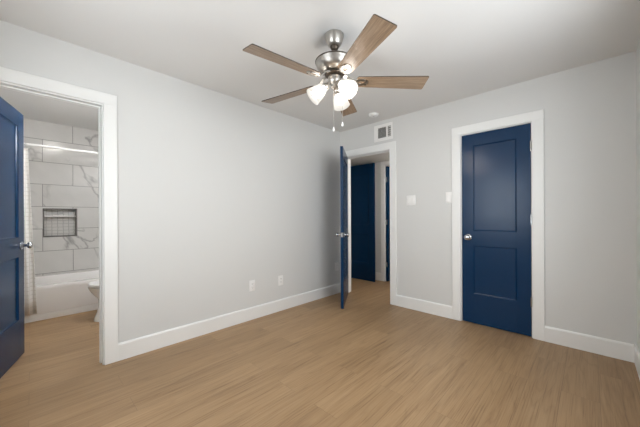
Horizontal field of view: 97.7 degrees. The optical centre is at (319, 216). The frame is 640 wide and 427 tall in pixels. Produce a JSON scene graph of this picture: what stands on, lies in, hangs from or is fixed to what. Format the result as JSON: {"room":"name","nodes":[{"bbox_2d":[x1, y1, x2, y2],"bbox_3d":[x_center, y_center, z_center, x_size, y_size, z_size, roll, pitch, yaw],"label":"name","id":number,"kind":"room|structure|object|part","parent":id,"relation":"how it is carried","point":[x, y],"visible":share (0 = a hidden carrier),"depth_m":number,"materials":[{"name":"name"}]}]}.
{"room":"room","nodes":[
{"label":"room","id":0,"kind":"room"},
{"bbox_2d":[23,118,98,275],"bbox_3d":[-3.523,-0.048,3.996,0.120,2.440,1.610,0,0,44],"label":"wall","id":1,"kind":"structure","parent":0,"point":[61,179],"depth_m":3.88,"materials":[{"name":"tile"}]},
{"bbox_2d":[43,208,76,236],"bbox_3d":[-3.606,0.085,3.881,0.089,0.388,0.349,0,0,44],"label":"shower niche","id":2,"kind":"object","parent":1,"relation":"attached to","point":[57,222],"visible":0.88,"depth_m":3.89,"materials":[{"name":"grey tile"}]},
{"bbox_2d":[44,216,75,216],"bbox_3d":[-3.599,-0.002,3.875,0.066,0.018,0.318,0,0,44],"label":"shelf","id":3,"kind":"object","parent":2,"relation":"attached to","point":[44,216],"depth_m":3.85,"materials":[{"name":"white tile"}]},
{"bbox_2d":[0,20,339,342],"bbox_3d":[-1.062,-0.059,2.939,0.120,2.440,3.830,0,0,44],"label":"wall","id":4,"kind":"structure","parent":0,"point":[218,193],"depth_m":2.74,"materials":[{"name":"paint"}]},
{"bbox_2d":[0,97,32,377],"bbox_3d":[-2.379,0.148,2.113,0.171,2.022,0.630,0,0,-31],"label":"door","id":5,"kind":"structure","parent":4,"relation":"in","point":[12,245],"depth_m":2.18,"materials":[{"name":"blue paint"}]},
{"bbox_3d":[-2.381,-0.284,2.112,0.034,0.913,0.387,0,0,-31],"label":"panel","id":6,"kind":"part","parent":5,"relation":"part of","materials":[{"name":"blue paint"}]},
{"bbox_3d":[-2.377,0.590,2.112,0.034,0.515,0.387,0,0,-31],"label":"panel","id":7,"kind":"part","parent":5,"relation":"part of","materials":[{"name":"blue paint"}]},
{"bbox_3d":[-2.462,0.242,2.349,0.068,0.066,0.066,0,0,-31],"label":"knob","id":8,"kind":"part","parent":5,"relation":"part of","materials":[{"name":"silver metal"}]},
{"bbox_2d":[0,67,117,364],"bbox_3d":[-1.964,0.099,2.005,0.155,2.131,0.817,0,0,44],"label":"door frame","id":9,"kind":"structure","parent":4,"relation":"attached to","point":[106,104],"depth_m":2.19,"materials":[{"name":"white paint"}]},
{"bbox_2d":[118,283,340,360],"bbox_3d":[-0.652,1.089,3.260,0.016,0.139,2.805,0,0,44],"label":"baseboard","id":10,"kind":"structure","parent":4,"relation":"attached to","point":[137,346],"depth_m":2.81,"materials":[{"name":"white paint"}]},
{"bbox_2d":[249,280,254,291],"bbox_3d":[-0.763,0.780,3.151,0.008,0.122,0.076,0,0,44],"label":"wall outlet","id":11,"kind":"object","parent":4,"relation":"attached to","point":[251,282],"visible":1,"depth_m":3.14,"materials":[{"name":"white plastic"}]},
{"bbox_2d":[278,275,282,285],"bbox_3d":[-0.483,0.786,3.441,0.008,0.122,0.076,0,0,44],"label":"wall outlet","id":12,"kind":"object","parent":4,"relation":"attached to","point":[280,278],"visible":1,"depth_m":3.44,"materials":[{"name":"white plastic"}]},
{"bbox_2d":[0,278,639,426],"bbox_3d":[-0.134,1.207,3.445,5.751,0.100,5.840,0,0,44],"label":"floor","id":13,"kind":"structure","parent":0,"point":[372,361],"depth_m":2.00,"materials":[{"name":"brown wood"}]},
{"bbox_2d":[24,269,98,322],"bbox_3d":[-3.184,0.978,3.672,0.804,0.384,1.604,0,0,44],"label":"bathtub","id":14,"kind":"object","parent":13,"relation":"on","point":[57,295],"visible":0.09,"depth_m":3.33,"materials":[{"name":"white ceramic"}]},
{"bbox_3d":[-2.907,1.132,3.405,0.026,0.073,1.604,0,0,44],"label":"toe trim","id":15,"kind":"part","parent":14,"relation":"part of","materials":[{"name":"white ceramic"}]},
{"bbox_2d":[35,269,98,290],"bbox_3d":[-3.184,0.941,3.672,0.804,0.310,1.604,0,0,44],"label":"tub basin","id":16,"kind":"object","parent":14,"relation":"in","point":[73,281],"depth_m":3.64,"materials":[{"name":"white ceramic"}]},
{"bbox_2d":[88,280,98,321],"bbox_3d":[-2.288,0.796,3.363,0.450,0.740,0.779,0,0,44],"label":"toilet","id":17,"kind":"object","parent":13,"relation":"on","point":[93,286],"visible":0.13,"depth_m":3.08,"materials":[{"name":"white ceramic"}]},
{"bbox_3d":[-2.373,0.750,3.276,0.374,0.023,0.536,0,0,44],"label":"lid","id":18,"kind":"part","parent":17,"relation":"part of","materials":[{"name":"white plastic"}]},
{"bbox_2d":[351,163,374,281],"bbox_3d":[0.645,0.104,5.185,0.855,2.082,0.047,0,0,44],"label":"door","id":19,"kind":"structure","parent":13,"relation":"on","point":[362,176],"depth_m":5.05,"materials":[{"name":"blue paint"}]},
{"bbox_3d":[0.650,-0.298,5.187,0.620,0.913,0.034,0,0,44],"label":"panel","id":20,"kind":"part","parent":19,"relation":"part of","materials":[{"name":"blue paint"}]},
{"bbox_3d":[0.654,0.576,5.187,0.620,0.515,0.034,0,0,44],"label":"panel","id":21,"kind":"part","parent":19,"relation":"part of","materials":[{"name":"blue paint"}]},
{"bbox_2d":[0,0,639,131],"bbox_3d":[-0.802,-1.330,2.765,5.751,0.100,3.950,0,0,44],"label":"ceiling","id":22,"kind":"structure","parent":0,"point":[465,48],"depth_m":2.05,"materials":[{"name":"paint"}]},
{"bbox_2d":[243,14,428,131],"bbox_3d":[0.070,-0.936,1.978,1.269,0.696,1.263,0,0,44],"label":"ceiling fan","id":23,"kind":"object","parent":22,"relation":"hanging from","point":[334,65],"visible":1,"depth_m":1.90,"materials":[{"name":"brown wood"}]},
{"bbox_3d":[-0.215,-0.956,1.731,0.501,0.006,0.138,0,12,-38],"label":"blade","id":24,"kind":"part","parent":23,"relation":"part of","materials":[{"name":"brown wood"}]},
{"bbox_3d":[-0.236,-0.956,2.204,0.501,0.006,0.138,0,12,33],"label":"blade","id":25,"kind":"part","parent":23,"relation":"part of","materials":[{"name":"brown wood"}]},
{"bbox_3d":[-0.010,-0.874,1.968,0.116,0.124,0.124,-40,5,-5],"label":"lamp shade","id":26,"kind":"part","parent":23,"relation":"part of","materials":[{"name":"white glass"}]},
{"bbox_3d":[0.094,-0.782,1.937,0.004,0.325,0.004,0,0,-28],"label":"pull chain","id":27,"kind":"part","parent":23,"relation":"part of","materials":[{"name":"silver metal"}]},
{"bbox_3d":[0.148,-0.875,2.087,0.124,0.124,0.116,0,-40,23],"label":"lamp shade","id":28,"kind":"part","parent":23,"relation":"part of","materials":[{"name":"white glass"}]},
{"bbox_3d":[0.212,-0.958,2.373,0.138,0.006,0.501,-13,-3,15],"label":"blade","id":29,"kind":"part","parent":23,"relation":"part of","materials":[{"name":"brown wood"}]},
{"bbox_3d":[0.169,-0.879,1.895,0.071,0.071,0.095,0,40,-37],"label":"bulb","id":30,"kind":"part","parent":23,"relation":"part of","materials":[{"name":"white glass"}]},
{"bbox_3d":[0.172,-0.875,1.891,0.124,0.124,0.116,0,40,-37],"label":"lamp shade","id":31,"kind":"part","parent":23,"relation":"part of","materials":[{"name":"white glass"}]},
{"bbox_3d":[0.239,-0.958,1.600,0.138,0.006,0.501,12,-4,-19],"label":"blade","id":32,"kind":"part","parent":23,"relation":"part of","materials":[{"name":"brown wood"}]},
{"bbox_3d":[0.508,-0.959,1.999,0.501,0.006,0.138,0,-12,-2],"label":"blade","id":33,"kind":"part","parent":23,"relation":"part of","materials":[{"name":"brown wood"}]},
{"bbox_2d":[369,112,378,117],"bbox_3d":[0.673,-1.271,3.516,0.124,0.030,0.124,0,0,44],"label":"smoke detector","id":34,"kind":"object","parent":22,"relation":"attached to","point":[374,114],"visible":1,"depth_m":3.49,"materials":[{"name":"white plastic"}]},
{"bbox_2d":[351,152,389,165],"bbox_3d":[0.961,-1.028,4.553,2.660,0.100,1.070,0,0,44],"label":"ceiling","id":35,"kind":"structure","parent":0,"point":[382,157],"depth_m":4.80,"materials":[{"name":"paint"}]},
{"bbox_2d":[375,160,389,272],"bbox_3d":[1.296,0.086,4.895,2.660,2.130,0.120,0,0,44],"label":"wall","id":36,"kind":"structure","parent":0,"point":[377,164],"depth_m":5.04,"materials":[{"name":"paint"}]},
{"bbox_2d":[375,272,380,280],"bbox_3d":[0.738,1.083,5.343,0.989,0.139,0.016,0,0,44],"label":"baseboard","id":37,"kind":"structure","parent":36,"relation":"attached to","point":[377,274],"depth_m":5.04,"materials":[{"name":"white paint"}]},
{"bbox_2d":[381,161,389,280],"bbox_3d":[1.419,0.087,4.681,0.906,2.124,0.016,0,0,44],"label":"door frame","id":38,"kind":"structure","parent":36,"relation":"attached to","point":[384,163],"depth_m":4.96,"materials":[{"name":"white paint"}]},
{"bbox_2d":[385,166,389,280],"bbox_3d":[1.421,0.129,5.183,0.171,2.026,0.715,0,0,44],"label":"door","id":39,"kind":"structure","parent":36,"relation":"in","point":[387,178],"depth_m":4.94,"materials":[{"name":"blue paint"}]},
{"bbox_2d":[340,51,636,345],"bbox_3d":[1.434,-0.070,3.272,3.247,2.440,0.120,0,0,44],"label":"wall","id":40,"kind":"structure","parent":0,"point":[590,198],"depth_m":2.48,"materials":[{"name":"paint"}]},
{"bbox_2d":[336,146,348,308],"bbox_3d":[0.338,0.137,3.830,0.171,2.020,0.751,0,0,11],"label":"door","id":41,"kind":"structure","parent":40,"relation":"in","point":[344,234],"depth_m":3.53,"materials":[{"name":"blue paint"}]},
{"bbox_3d":[0.336,-0.297,3.830,0.034,0.913,0.508,0,0,11],"label":"panel","id":42,"kind":"part","parent":41,"relation":"part of","materials":[{"name":"blue paint"}]},
{"bbox_3d":[0.340,0.577,3.830,0.034,0.515,0.508,0,0,11],"label":"panel","id":43,"kind":"part","parent":41,"relation":"part of","materials":[{"name":"blue paint"}]},
{"bbox_2d":[340,141,396,304],"bbox_3d":[0.694,0.089,3.988,0.939,2.126,0.155,0,0,44],"label":"door frame","id":44,"kind":"structure","parent":40,"relation":"attached to","point":[390,147],"depth_m":3.66,"materials":[{"name":"white paint"}]},
{"bbox_2d":[374,122,392,142],"bbox_3d":[0.843,-1.125,3.740,0.282,0.220,0.022,0,0,44],"label":"air vent","id":45,"kind":"object","parent":40,"relation":"in","point":[382,132],"visible":1,"depth_m":3.74,"materials":[{"name":"white plastic"}]},
{"bbox_2d":[406,195,414,204],"bbox_3d":[1.129,-0.200,3.476,0.118,0.122,0.009,0,0,44],"label":"light switch","id":46,"kind":"object","parent":40,"relation":"attached to","point":[410,200],"visible":1,"depth_m":3.48,"materials":[{"name":"white plastic"}]},
{"bbox_2d":[396,295,451,318],"bbox_3d":[1.237,1.080,3.373,0.691,0.139,0.016,0,0,44],"label":"baseboard","id":47,"kind":"structure","parent":40,"relation":"attached to","point":[442,310],"depth_m":3.34,"materials":[{"name":"white paint"}]},
{"bbox_2d":[446,192,451,202],"bbox_3d":[1.456,-0.215,3.161,0.070,0.122,0.009,0,0,44],"label":"light switch","id":48,"kind":"object","parent":40,"relation":"attached to","point":[448,194],"visible":1,"depth_m":3.16,"materials":[{"name":"white plastic"}]},
{"bbox_2d":[462,123,531,336],"bbox_3d":[1.793,0.129,2.873,0.624,2.023,0.171,0,0,44],"label":"door","id":49,"kind":"structure","parent":40,"relation":"in","point":[496,164],"depth_m":2.84,"materials":[{"name":"blue paint"}]},
{"bbox_3d":[1.583,0.224,3.004,0.066,0.066,0.068,0,0,44],"label":"knob","id":50,"kind":"part","parent":49,"relation":"part of","materials":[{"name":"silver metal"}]},
{"bbox_3d":[1.791,-0.303,2.873,0.381,0.913,0.034,0,0,44],"label":"panel","id":51,"kind":"part","parent":49,"relation":"part of","materials":[{"name":"blue paint"}]},
{"bbox_3d":[1.795,0.571,2.873,0.381,0.515,0.034,0,0,44],"label":"panel","id":52,"kind":"part","parent":49,"relation":"part of","materials":[{"name":"blue paint"}]},
{"bbox_2d":[452,109,544,340],"bbox_3d":[1.820,0.082,2.901,0.809,2.131,0.155,0,0,44],"label":"door frame","id":53,"kind":"structure","parent":40,"relation":"attached to","point":[536,118],"depth_m":2.64,"materials":[{"name":"white paint"}]},
{"bbox_2d":[545,326,633,362],"bbox_3d":[2.265,1.076,2.380,0.548,0.139,0.016,0,0,44],"label":"baseboard","id":54,"kind":"structure","parent":40,"relation":"attached to","point":[624,351],"depth_m":2.35,"materials":[{"name":"white paint"}]},
{"bbox_2d":[636,38,639,351],"bbox_3d":[1.228,-0.069,0.809,0.120,2.440,3.710,0,0,44],"label":"wall","id":55,"kind":"structure","parent":0,"point":[638,45],"depth_m":2.11,"materials":[{"name":"paint"}]},
{"bbox_2d":[634,345,639,379],"bbox_3d":[1.184,1.081,0.856,0.016,0.139,3.710,0,0,44],"label":"baseboard","id":56,"kind":"structure","parent":55,"relation":"attached to","point":[636,350],"depth_m":2.07,"materials":[{"name":"white paint"}]},
{"bbox_3d":[-3.790,-0.047,3.065,1.030,2.440,0.100,0,0,44],"label":"wall","id":57,"kind":"structure","parent":0,"visible":0},
{"bbox_2d":[24,143,97,153],"bbox_3d":[-2.869,-0.784,3.360,0.060,0.063,1.608,0,0,44],"label":"curtain rod","id":58,"kind":"object","parent":57,"relation":"attached to","point":[28,144],"visible":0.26,"depth_m":3.22,"materials":[{"name":"white plastic"}]},
{"bbox_2d":[24,148,36,315],"bbox_3d":[-3.261,0.166,2.934,0.050,1.810,0.407,0,0,44],"label":"shower curtain","id":59,"kind":"object","parent":58,"relation":"hanging from","point":[30,301],"visible":0.26,"depth_m":3.03,"materials":[{"name":"white fabric"}]}
]}

